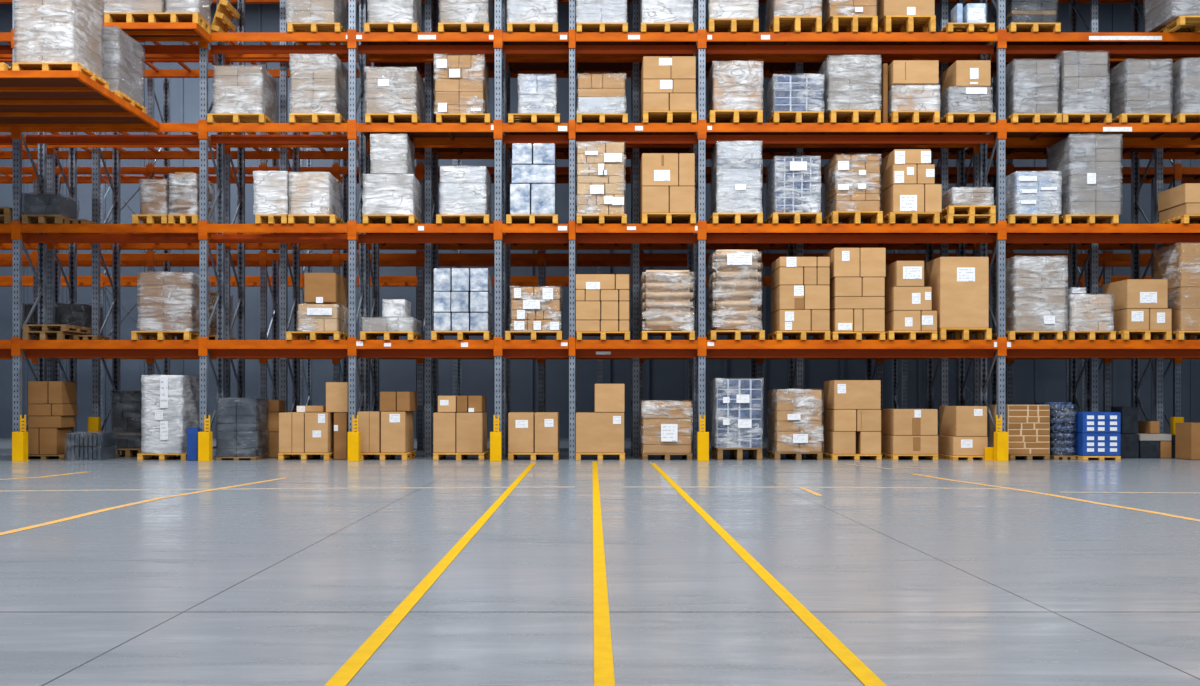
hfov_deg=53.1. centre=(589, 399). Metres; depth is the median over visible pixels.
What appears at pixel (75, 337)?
wooden pallet
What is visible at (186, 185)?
load
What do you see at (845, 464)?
floor line
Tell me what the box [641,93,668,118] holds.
cardboard box
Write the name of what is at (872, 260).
cardboard box
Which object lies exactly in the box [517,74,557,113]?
load
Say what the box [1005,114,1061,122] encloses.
wooden pallet
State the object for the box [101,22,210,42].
platform
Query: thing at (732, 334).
wooden pallet
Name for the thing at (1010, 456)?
wooden pallet
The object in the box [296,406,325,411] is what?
cardboard box
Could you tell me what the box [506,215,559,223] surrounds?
wooden pallet
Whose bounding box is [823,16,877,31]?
wooden pallet
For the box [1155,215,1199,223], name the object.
wooden pallet
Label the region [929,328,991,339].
wooden pallet
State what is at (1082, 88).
load
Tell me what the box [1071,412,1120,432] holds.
crate
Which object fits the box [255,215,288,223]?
wooden pallet
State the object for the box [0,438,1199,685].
floor
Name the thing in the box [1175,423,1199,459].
cardboard box
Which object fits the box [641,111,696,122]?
wooden pallet
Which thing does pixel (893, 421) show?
cardboard box
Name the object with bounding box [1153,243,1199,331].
load
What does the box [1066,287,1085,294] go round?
load
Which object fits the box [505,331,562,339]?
wooden pallet
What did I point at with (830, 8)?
load
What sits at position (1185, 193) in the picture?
cardboard box
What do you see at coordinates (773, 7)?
load
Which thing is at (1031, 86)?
load
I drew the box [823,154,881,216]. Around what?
load
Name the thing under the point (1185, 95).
load
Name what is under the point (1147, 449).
plastic box
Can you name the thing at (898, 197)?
cardboard box
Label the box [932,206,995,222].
wooden pallet
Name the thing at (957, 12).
canister
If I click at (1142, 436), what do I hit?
carton
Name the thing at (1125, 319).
cardboard box
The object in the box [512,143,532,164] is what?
wrapped package
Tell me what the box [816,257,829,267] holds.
cardboard box
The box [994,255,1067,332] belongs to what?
load
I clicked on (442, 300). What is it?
wrapped package
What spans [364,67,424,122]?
load
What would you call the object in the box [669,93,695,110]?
cardboard box
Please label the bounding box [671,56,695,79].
cardboard box
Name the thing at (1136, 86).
load
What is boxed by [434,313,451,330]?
wrapped package
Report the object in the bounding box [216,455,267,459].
wooden pallet
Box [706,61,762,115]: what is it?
load
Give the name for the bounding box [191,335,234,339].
wooden pallet
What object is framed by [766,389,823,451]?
load
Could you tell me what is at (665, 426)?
load
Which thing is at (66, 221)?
wooden pallet
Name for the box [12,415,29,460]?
guard
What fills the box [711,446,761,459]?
wooden pallet
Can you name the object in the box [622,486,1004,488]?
floor line
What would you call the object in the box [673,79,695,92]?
cardboard box
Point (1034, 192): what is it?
load
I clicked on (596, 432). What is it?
cardboard box
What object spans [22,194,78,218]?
load
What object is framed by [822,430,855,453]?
cardboard box
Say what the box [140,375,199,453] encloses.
load
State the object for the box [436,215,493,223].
wooden pallet
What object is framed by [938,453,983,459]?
wooden pallet
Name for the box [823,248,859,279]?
cardboard box
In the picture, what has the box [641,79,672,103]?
cardboard box
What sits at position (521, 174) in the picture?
wrapped package
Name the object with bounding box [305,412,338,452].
cardboard box
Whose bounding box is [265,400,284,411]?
cardboard box
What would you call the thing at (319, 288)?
cardboard box
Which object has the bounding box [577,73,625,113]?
load
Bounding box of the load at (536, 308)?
[509,286,562,330]
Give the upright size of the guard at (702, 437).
0.823 m
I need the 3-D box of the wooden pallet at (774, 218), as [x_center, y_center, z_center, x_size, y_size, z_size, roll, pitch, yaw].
[3.759,-3.299,22.315,0.888,0.195,1.150,0,0,0]
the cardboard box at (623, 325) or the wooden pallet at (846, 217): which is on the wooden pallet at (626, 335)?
the cardboard box at (623, 325)
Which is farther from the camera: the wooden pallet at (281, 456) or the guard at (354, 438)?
the wooden pallet at (281, 456)
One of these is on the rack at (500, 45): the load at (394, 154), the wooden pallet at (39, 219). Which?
the wooden pallet at (39, 219)
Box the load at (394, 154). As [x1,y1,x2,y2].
[370,134,414,175]
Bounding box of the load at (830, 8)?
[820,0,877,31]
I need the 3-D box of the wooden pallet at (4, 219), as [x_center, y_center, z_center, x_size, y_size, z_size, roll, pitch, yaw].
[-11.020,-3.281,22.315,1.006,0.160,1.150,0,0,0]
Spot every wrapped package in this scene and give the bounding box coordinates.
[434,268,452,291]
[434,292,452,313]
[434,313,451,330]
[451,292,471,313]
[452,268,470,292]
[452,313,469,330]
[470,268,491,295]
[470,292,491,315]
[470,313,491,332]
[510,184,530,214]
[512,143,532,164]
[512,165,555,188]
[531,184,555,214]
[533,143,555,169]
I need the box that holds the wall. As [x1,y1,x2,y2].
[0,3,1199,438]
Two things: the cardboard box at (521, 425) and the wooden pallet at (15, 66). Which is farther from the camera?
the cardboard box at (521, 425)
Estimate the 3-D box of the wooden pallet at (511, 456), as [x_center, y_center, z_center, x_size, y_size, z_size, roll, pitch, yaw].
[-1.028,1.026,22.315,0.915,0.125,1.150,0,0,0]
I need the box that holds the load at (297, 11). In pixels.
[285,0,346,30]
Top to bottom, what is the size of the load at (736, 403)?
1.275 m
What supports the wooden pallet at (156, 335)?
on the rack at (500, 45)
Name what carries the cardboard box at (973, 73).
on the load at (966, 99)
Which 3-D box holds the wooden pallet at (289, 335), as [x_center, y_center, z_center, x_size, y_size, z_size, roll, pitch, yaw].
[-5.027,-1.166,22.315,0.960,0.150,1.150,0,0,0]
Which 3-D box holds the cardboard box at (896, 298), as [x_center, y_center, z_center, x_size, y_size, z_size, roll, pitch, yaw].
[5.855,-1.840,22.293,0.690,0.429,1.054,0,0,0]
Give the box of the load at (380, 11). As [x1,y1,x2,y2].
[367,0,421,31]
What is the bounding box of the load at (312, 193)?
[289,172,341,219]
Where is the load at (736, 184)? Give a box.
[710,141,762,213]
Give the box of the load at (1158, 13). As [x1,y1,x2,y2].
[1143,0,1199,31]
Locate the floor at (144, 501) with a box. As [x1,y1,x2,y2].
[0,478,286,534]
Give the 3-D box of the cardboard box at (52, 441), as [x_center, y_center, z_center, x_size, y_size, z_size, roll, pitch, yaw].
[-9.982,0.762,22.420,0.324,0.485,0.640,0,0,0]
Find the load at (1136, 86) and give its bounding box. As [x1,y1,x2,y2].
[1101,59,1172,122]
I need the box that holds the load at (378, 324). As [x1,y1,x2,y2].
[362,317,421,333]
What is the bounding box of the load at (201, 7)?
[165,0,210,24]
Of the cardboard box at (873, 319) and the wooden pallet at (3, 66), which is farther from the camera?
the cardboard box at (873, 319)
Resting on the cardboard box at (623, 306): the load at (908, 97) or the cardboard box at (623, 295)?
the cardboard box at (623, 295)
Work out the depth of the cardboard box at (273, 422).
22.61 m
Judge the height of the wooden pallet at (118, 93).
0.150 m
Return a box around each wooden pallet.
[0,63,11,69]
[0,207,34,222]
[0,215,34,223]
[12,63,108,89]
[22,215,70,223]
[23,325,90,333]
[23,331,87,339]
[28,454,66,458]
[64,219,97,223]
[73,335,109,339]
[104,13,210,35]
[111,91,145,113]
[116,448,147,456]
[131,331,208,339]
[132,215,177,223]
[137,453,186,459]
[168,215,215,223]
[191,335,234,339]
[207,114,279,134]
[211,0,239,43]
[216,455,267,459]
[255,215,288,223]
[278,452,333,459]
[286,332,348,339]
[287,23,346,44]
[288,215,346,223]
[289,114,346,134]
[360,332,421,339]
[361,451,415,459]
[363,215,421,223]
[364,23,420,31]
[365,114,421,122]
[431,331,493,339]
[433,451,488,459]
[436,114,492,122]
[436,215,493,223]
[438,23,490,31]
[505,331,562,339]
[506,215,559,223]
[507,23,558,31]
[508,114,560,122]
[508,451,559,459]
[576,453,624,459]
[577,23,627,31]
[577,114,627,122]
[577,215,626,223]
[577,332,629,339]
[639,213,695,223]
[639,331,694,339]
[640,23,693,31]
[640,451,691,459]
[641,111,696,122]
[705,330,764,339]
[706,19,758,31]
[706,110,762,122]
[707,213,762,223]
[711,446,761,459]
[764,213,821,223]
[766,450,822,459]
[767,16,821,31]
[767,111,823,122]
[768,331,829,339]
[821,211,882,223]
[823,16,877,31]
[823,452,881,459]
[824,110,880,122]
[830,332,884,339]
[878,15,935,31]
[881,452,937,459]
[882,212,939,223]
[885,331,936,339]
[888,111,939,122]
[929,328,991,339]
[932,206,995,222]
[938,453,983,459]
[939,113,995,122]
[939,215,995,223]
[940,23,994,31]
[990,23,1060,44]
[992,331,1062,339]
[995,215,1058,223]
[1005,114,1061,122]
[1008,454,1049,459]
[1039,454,1075,459]
[1048,215,1118,223]
[1051,114,1111,122]
[1052,331,1115,339]
[1064,454,1120,459]
[1104,330,1171,339]
[1111,114,1170,122]
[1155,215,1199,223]
[1156,16,1199,31]
[1158,331,1199,339]
[1170,114,1199,122]
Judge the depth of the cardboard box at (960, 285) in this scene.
21.77 m
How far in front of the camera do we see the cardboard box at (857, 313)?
21.77 m
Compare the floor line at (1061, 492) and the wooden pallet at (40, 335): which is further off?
the wooden pallet at (40, 335)
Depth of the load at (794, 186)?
21.78 m
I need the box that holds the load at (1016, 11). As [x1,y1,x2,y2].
[991,0,1057,31]
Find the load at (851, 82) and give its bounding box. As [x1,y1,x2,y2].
[818,55,881,117]
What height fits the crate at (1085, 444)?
0.412 m
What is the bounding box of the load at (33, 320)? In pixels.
[22,303,58,339]
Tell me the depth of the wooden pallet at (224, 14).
22.19 m
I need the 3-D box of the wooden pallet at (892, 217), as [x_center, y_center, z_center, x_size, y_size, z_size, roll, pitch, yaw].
[5.888,-3.301,22.315,0.906,0.200,1.150,0,0,0]
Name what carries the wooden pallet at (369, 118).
on the rack at (500, 45)
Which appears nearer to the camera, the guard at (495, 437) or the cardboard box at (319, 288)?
the guard at (495, 437)
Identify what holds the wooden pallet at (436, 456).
on the floor at (933, 586)
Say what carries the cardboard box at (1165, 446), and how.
on the floor at (933, 586)
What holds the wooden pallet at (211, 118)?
on the rack at (500, 45)
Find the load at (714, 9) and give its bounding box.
[705,0,758,28]
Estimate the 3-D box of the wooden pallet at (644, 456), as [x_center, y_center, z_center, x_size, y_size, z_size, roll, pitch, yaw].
[1.404,1.029,22.315,0.906,0.120,1.150,0,0,0]
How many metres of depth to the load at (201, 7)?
21.03 m
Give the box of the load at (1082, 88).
[1055,51,1109,113]
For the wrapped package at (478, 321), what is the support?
on the wooden pallet at (435, 335)
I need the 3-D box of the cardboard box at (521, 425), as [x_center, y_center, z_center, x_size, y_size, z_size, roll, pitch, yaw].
[-1.254,0.595,22.293,0.458,0.729,1.054,0,0,0]
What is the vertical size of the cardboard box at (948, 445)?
0.345 m
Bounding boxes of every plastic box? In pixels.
[187,427,200,460]
[1111,407,1138,433]
[1120,434,1138,457]
[1139,441,1159,457]
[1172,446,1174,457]
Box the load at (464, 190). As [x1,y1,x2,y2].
[440,166,490,216]
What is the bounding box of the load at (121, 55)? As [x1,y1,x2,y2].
[100,27,144,105]
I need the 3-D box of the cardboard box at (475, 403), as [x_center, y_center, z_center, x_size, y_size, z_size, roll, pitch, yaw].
[-2.088,0.072,22.263,0.246,0.300,0.954,0,0,0]
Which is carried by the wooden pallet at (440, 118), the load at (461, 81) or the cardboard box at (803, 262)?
the load at (461, 81)
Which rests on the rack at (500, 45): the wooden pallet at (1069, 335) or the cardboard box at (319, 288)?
the wooden pallet at (1069, 335)
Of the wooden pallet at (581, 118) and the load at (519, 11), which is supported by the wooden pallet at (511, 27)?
the load at (519, 11)
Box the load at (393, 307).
[382,299,411,317]
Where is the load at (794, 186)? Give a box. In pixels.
[766,156,820,218]
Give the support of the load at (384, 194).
on the wooden pallet at (367, 219)
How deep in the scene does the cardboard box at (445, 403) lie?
21.79 m
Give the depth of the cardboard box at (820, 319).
21.77 m
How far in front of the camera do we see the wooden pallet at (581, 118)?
21.86 m
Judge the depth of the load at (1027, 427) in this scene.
21.78 m
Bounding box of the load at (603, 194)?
[576,141,625,222]
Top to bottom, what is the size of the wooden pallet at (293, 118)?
0.160 m
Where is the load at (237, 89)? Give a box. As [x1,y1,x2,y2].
[212,66,277,122]
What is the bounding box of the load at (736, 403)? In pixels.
[709,378,762,447]
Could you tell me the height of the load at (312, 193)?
0.780 m
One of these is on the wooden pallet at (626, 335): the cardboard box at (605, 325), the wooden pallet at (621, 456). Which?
the cardboard box at (605, 325)
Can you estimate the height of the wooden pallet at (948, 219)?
0.160 m
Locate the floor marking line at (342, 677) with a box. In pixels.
[324,463,535,685]
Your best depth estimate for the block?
21.65 m
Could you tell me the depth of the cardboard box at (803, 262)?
21.77 m
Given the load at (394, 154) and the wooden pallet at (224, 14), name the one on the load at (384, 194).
the load at (394, 154)
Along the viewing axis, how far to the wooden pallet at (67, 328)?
22.01 m
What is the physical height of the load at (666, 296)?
1.118 m
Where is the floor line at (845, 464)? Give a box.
[845,464,901,469]
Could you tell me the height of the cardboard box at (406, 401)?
0.355 m
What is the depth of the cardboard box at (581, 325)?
21.77 m
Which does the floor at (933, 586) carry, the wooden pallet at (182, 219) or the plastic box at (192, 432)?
the plastic box at (192, 432)
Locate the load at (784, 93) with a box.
[764,74,823,122]
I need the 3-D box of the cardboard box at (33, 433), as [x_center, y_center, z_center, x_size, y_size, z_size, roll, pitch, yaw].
[-10.258,0.762,22.420,0.195,0.485,0.640,0,0,0]
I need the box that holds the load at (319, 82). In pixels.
[289,54,348,120]
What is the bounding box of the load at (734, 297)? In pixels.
[707,250,761,330]
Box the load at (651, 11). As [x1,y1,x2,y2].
[639,0,692,31]
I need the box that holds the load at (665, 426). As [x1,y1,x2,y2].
[639,400,692,452]
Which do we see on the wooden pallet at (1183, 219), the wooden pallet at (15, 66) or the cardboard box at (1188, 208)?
the cardboard box at (1188, 208)
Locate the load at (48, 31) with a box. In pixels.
[14,0,103,77]
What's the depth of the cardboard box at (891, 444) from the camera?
21.77 m
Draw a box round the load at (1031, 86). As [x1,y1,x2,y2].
[993,59,1059,122]
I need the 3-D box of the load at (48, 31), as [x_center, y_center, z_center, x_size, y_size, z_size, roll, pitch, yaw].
[-8.405,-6.030,19.041,0.932,1.689,1.246,0,0,0]
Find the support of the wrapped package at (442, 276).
on the wrapped package at (442, 300)
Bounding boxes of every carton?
[1138,433,1171,440]
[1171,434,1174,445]
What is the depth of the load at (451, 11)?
21.76 m
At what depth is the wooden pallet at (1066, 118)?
21.79 m
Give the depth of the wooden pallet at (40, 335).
21.86 m
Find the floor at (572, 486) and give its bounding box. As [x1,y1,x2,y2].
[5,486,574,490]
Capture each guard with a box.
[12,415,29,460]
[88,417,100,432]
[198,415,213,460]
[348,415,360,460]
[490,415,501,460]
[697,415,708,460]
[993,415,1007,460]
[1170,417,1183,433]
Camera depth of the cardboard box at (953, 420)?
21.77 m
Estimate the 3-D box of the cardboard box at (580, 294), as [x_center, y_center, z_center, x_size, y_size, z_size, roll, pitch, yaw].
[-0.177,-1.899,22.295,0.164,0.203,1.050,0,0,0]
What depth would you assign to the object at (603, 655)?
6.31 m
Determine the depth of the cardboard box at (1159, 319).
21.77 m
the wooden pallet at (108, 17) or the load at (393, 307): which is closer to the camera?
the wooden pallet at (108, 17)
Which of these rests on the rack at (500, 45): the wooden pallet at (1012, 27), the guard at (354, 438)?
the wooden pallet at (1012, 27)
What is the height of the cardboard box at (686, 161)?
0.593 m
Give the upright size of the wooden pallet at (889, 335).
0.160 m
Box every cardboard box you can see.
[28,381,48,403]
[28,404,51,415]
[28,416,74,427]
[28,428,39,454]
[39,427,71,454]
[48,381,75,403]
[52,404,76,415]
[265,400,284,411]
[267,412,284,431]
[267,432,278,457]
[279,412,309,452]
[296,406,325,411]
[304,273,346,306]
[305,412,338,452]
[326,382,348,411]
[334,412,348,458]
[357,411,384,452]
[380,392,396,410]
[381,411,413,452]
[397,392,416,410]
[433,412,458,452]
[438,396,456,411]
[456,412,486,452]
[457,396,467,411]
[468,396,485,411]
[508,412,535,452]
[535,412,558,452]
[576,274,614,293]
[576,290,584,300]
[576,301,599,320]
[576,320,599,333]
[576,412,623,452]
[586,290,599,300]
[595,384,624,411]
[600,290,617,304]
[600,320,617,331]
[601,301,617,319]
[615,274,628,292]
[618,290,628,303]
[618,301,628,322]
[618,320,628,331]
[640,153,677,193]
[640,186,668,217]
[641,56,671,89]
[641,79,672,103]
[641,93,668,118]
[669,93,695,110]
[669,186,694,212]
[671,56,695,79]
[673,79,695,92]
[678,153,694,185]
[771,257,816,272]
[771,267,802,289]
[771,285,803,313]
[771,310,810,332]
[803,267,816,285]
[803,285,829,309]
[811,310,829,330]
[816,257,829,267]
[817,267,829,284]
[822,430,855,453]
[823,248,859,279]
[823,380,880,408]
[823,409,855,430]
[829,277,861,298]
[829,297,884,310]
[830,309,852,332]
[850,409,880,430]
[853,309,862,331]
[853,431,880,453]
[860,248,885,277]
[861,277,884,296]
[862,309,884,331]
[877,0,934,25]
[879,63,887,122]
[879,164,916,193]
[879,184,923,215]
[880,149,930,173]
[880,409,937,434]
[881,434,937,453]
[884,261,923,289]
[884,287,931,312]
[884,311,920,331]
[888,60,938,90]
[917,164,934,184]
[920,311,936,330]
[924,184,941,212]
[924,257,988,328]
[937,435,987,455]
[939,406,986,435]
[942,60,990,94]
[1103,279,1167,310]
[1113,309,1148,330]
[1139,421,1159,433]
[1149,309,1171,329]
[1158,183,1199,211]
[1159,203,1199,221]
[1159,441,1171,457]
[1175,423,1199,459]
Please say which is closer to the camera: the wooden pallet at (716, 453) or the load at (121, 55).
the load at (121, 55)
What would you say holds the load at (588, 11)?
on the wooden pallet at (581, 27)
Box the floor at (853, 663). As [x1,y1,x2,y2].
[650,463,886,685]
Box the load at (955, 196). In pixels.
[942,187,993,208]
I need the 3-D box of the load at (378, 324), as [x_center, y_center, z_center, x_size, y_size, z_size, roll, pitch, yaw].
[-3.684,-1.375,22.319,0.958,0.266,1.143,0,0,0]
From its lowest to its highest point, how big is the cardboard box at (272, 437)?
0.479 m
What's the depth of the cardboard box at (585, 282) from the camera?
21.77 m
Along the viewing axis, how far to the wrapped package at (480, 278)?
21.79 m
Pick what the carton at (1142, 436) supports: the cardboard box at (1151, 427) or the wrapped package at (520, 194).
the cardboard box at (1151, 427)
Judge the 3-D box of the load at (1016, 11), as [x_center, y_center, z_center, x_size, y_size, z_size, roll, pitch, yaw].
[8.064,-7.204,22.324,0.879,0.730,1.156,0,0,0]
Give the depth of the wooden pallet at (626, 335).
21.74 m
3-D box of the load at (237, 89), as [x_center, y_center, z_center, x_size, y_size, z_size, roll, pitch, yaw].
[-6.399,-5.638,22.322,0.918,0.890,1.156,0,0,0]
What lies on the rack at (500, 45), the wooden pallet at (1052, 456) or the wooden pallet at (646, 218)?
the wooden pallet at (646, 218)
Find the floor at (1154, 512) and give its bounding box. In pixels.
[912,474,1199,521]
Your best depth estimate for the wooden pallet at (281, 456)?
21.74 m
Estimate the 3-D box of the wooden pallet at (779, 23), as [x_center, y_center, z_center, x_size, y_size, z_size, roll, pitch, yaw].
[3.768,-6.814,22.315,0.870,0.275,1.150,0,0,0]
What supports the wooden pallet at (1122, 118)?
on the rack at (500, 45)
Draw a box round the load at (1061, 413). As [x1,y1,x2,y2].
[1033,402,1075,454]
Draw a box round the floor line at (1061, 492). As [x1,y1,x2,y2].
[1061,492,1199,493]
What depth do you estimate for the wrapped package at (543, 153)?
21.78 m
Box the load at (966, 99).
[932,86,992,122]
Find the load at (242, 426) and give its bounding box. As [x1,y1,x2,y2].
[215,397,268,456]
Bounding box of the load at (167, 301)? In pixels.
[137,272,210,333]
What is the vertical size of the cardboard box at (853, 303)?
0.221 m
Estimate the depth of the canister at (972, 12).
21.80 m
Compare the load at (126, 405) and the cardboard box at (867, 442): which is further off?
the load at (126, 405)
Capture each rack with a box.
[0,0,1199,456]
[0,0,1199,459]
[0,62,1199,449]
[0,148,1151,432]
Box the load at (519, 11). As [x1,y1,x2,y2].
[507,0,558,28]
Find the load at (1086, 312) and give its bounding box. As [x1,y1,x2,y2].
[1063,294,1113,331]
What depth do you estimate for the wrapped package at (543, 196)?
21.77 m
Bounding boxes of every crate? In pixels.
[1070,432,1120,455]
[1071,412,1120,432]
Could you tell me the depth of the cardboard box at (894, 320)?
21.77 m
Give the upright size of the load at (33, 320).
0.789 m
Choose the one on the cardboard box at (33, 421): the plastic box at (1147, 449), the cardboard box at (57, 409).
the cardboard box at (57, 409)
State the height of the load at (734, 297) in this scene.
1.479 m
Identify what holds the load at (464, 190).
on the wooden pallet at (440, 219)
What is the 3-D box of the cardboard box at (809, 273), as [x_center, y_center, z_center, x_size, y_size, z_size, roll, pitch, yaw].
[4.000,-2.249,22.295,0.228,0.320,1.050,0,0,0]
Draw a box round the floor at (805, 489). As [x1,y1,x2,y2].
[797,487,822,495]
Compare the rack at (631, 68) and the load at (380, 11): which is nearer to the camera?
the load at (380, 11)
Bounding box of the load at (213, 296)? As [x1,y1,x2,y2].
[209,292,233,337]
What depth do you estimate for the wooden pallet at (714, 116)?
21.94 m
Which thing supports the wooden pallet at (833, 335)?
on the rack at (500, 45)
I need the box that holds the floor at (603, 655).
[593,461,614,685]
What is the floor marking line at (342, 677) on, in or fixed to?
on the floor at (933, 586)
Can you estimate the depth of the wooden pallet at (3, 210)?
21.82 m
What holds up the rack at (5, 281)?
on the floor at (933, 586)
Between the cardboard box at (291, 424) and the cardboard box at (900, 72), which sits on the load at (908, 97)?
the cardboard box at (900, 72)
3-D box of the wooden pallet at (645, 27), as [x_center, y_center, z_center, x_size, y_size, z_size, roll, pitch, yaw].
[1.404,-6.757,22.315,0.960,0.160,1.150,0,0,0]
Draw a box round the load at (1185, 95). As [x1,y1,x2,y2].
[1158,58,1199,122]
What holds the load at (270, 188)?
on the wooden pallet
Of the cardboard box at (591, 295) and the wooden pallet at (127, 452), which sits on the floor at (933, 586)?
the wooden pallet at (127, 452)
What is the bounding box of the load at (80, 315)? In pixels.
[58,303,102,335]
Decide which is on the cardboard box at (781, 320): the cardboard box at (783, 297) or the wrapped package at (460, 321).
the cardboard box at (783, 297)
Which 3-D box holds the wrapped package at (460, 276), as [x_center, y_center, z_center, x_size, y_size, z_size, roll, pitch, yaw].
[-2.355,-2.186,22.281,0.310,0.411,1.000,0,0,0]
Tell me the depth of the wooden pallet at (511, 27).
21.82 m
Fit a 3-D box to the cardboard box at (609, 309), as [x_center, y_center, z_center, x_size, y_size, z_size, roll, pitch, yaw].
[0.358,-1.623,22.295,0.310,0.339,1.050,0,0,0]
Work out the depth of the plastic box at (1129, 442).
22.40 m
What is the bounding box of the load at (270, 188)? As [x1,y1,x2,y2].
[253,171,290,214]
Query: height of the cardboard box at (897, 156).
0.268 m
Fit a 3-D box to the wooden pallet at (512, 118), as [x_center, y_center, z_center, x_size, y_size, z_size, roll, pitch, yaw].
[-1.014,-5.111,22.315,0.942,0.160,1.150,0,0,0]
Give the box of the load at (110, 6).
[101,0,165,13]
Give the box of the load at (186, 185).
[169,172,214,216]
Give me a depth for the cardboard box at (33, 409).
22.10 m
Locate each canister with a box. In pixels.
[951,3,962,22]
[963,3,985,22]
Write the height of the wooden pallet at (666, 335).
0.160 m
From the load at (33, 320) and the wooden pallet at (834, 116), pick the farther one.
the load at (33, 320)
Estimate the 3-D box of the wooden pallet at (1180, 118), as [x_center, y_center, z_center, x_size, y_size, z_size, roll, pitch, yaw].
[11.160,-5.111,22.315,0.942,0.160,1.150,0,0,0]
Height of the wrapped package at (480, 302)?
0.365 m
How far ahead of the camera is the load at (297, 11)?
21.78 m
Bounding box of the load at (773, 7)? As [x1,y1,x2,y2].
[765,0,822,31]
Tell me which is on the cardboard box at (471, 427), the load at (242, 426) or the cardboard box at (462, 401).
the cardboard box at (462, 401)
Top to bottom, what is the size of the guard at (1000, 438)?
0.823 m
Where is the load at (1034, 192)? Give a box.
[995,171,1061,216]
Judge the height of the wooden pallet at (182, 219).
0.160 m
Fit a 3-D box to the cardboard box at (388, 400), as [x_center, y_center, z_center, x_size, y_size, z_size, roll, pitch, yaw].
[-3.672,0.027,22.240,0.292,0.355,0.900,0,0,0]
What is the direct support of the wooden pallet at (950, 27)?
on the rack at (500, 45)
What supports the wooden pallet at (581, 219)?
on the rack at (500, 45)
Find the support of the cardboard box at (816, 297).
on the cardboard box at (820, 319)
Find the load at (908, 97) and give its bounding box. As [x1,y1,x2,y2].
[888,85,940,114]
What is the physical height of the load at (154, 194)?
0.651 m
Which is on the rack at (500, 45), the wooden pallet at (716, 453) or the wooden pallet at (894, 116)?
the wooden pallet at (894, 116)
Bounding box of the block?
[984,447,993,459]
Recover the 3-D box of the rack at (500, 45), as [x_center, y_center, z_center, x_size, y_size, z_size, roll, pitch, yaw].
[-0.363,-3.785,22.346,27.228,9.750,1.132,0,0,0]
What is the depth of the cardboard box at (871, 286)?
21.77 m
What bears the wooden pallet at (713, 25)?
on the rack at (500, 45)
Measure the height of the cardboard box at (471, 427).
0.729 m
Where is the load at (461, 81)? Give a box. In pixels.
[434,54,489,114]
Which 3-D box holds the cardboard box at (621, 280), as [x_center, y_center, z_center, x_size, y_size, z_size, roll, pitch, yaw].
[0.590,-2.144,22.295,0.246,0.275,1.050,0,0,0]
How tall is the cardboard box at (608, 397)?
0.519 m
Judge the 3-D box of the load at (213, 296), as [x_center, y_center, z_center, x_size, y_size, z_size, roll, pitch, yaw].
[-7.448,-1.684,23.709,0.563,0.863,0.994,0,0,0]
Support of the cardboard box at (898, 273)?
on the cardboard box at (896, 298)
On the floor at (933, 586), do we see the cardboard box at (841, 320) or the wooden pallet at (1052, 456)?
the wooden pallet at (1052, 456)
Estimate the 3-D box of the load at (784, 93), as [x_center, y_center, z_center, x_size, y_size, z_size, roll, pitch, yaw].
[3.787,-5.577,22.320,0.941,0.688,1.155,0,0,0]
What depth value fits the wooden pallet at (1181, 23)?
21.74 m
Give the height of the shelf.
0.119 m
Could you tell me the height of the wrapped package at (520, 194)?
0.562 m
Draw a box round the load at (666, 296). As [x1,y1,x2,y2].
[639,270,694,330]
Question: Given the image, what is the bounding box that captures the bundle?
[65,431,117,460]
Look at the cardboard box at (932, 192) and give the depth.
21.77 m
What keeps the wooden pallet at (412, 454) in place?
on the floor at (933, 586)
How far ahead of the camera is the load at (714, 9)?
21.76 m
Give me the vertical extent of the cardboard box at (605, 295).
0.203 m
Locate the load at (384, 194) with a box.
[362,174,421,222]
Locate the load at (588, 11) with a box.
[576,0,626,30]
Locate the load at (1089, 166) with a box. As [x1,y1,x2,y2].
[1047,134,1122,220]
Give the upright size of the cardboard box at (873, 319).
0.408 m
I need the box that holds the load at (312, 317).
[297,304,348,333]
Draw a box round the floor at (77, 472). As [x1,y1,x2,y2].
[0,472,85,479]
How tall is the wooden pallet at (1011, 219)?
0.160 m
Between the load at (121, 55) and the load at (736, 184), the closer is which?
the load at (121, 55)
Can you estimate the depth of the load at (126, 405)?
22.90 m
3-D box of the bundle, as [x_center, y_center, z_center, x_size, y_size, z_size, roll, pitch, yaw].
[-9.117,0.831,21.955,0.686,0.519,0.772,0,0,0]
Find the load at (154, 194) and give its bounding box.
[139,179,178,214]
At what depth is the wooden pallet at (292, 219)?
21.91 m
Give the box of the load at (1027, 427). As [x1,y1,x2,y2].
[989,405,1049,453]
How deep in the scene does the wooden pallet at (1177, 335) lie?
21.97 m
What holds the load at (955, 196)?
on the wooden pallet at (949, 210)
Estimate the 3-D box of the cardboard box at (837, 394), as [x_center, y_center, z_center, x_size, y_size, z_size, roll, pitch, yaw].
[4.853,-0.094,22.293,0.845,0.529,1.054,0,0,0]
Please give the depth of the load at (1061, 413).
21.98 m
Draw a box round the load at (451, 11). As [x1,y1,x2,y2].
[440,0,492,31]
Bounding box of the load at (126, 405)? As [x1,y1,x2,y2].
[111,390,142,447]
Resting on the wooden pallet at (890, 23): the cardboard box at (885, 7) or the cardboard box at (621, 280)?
the cardboard box at (885, 7)

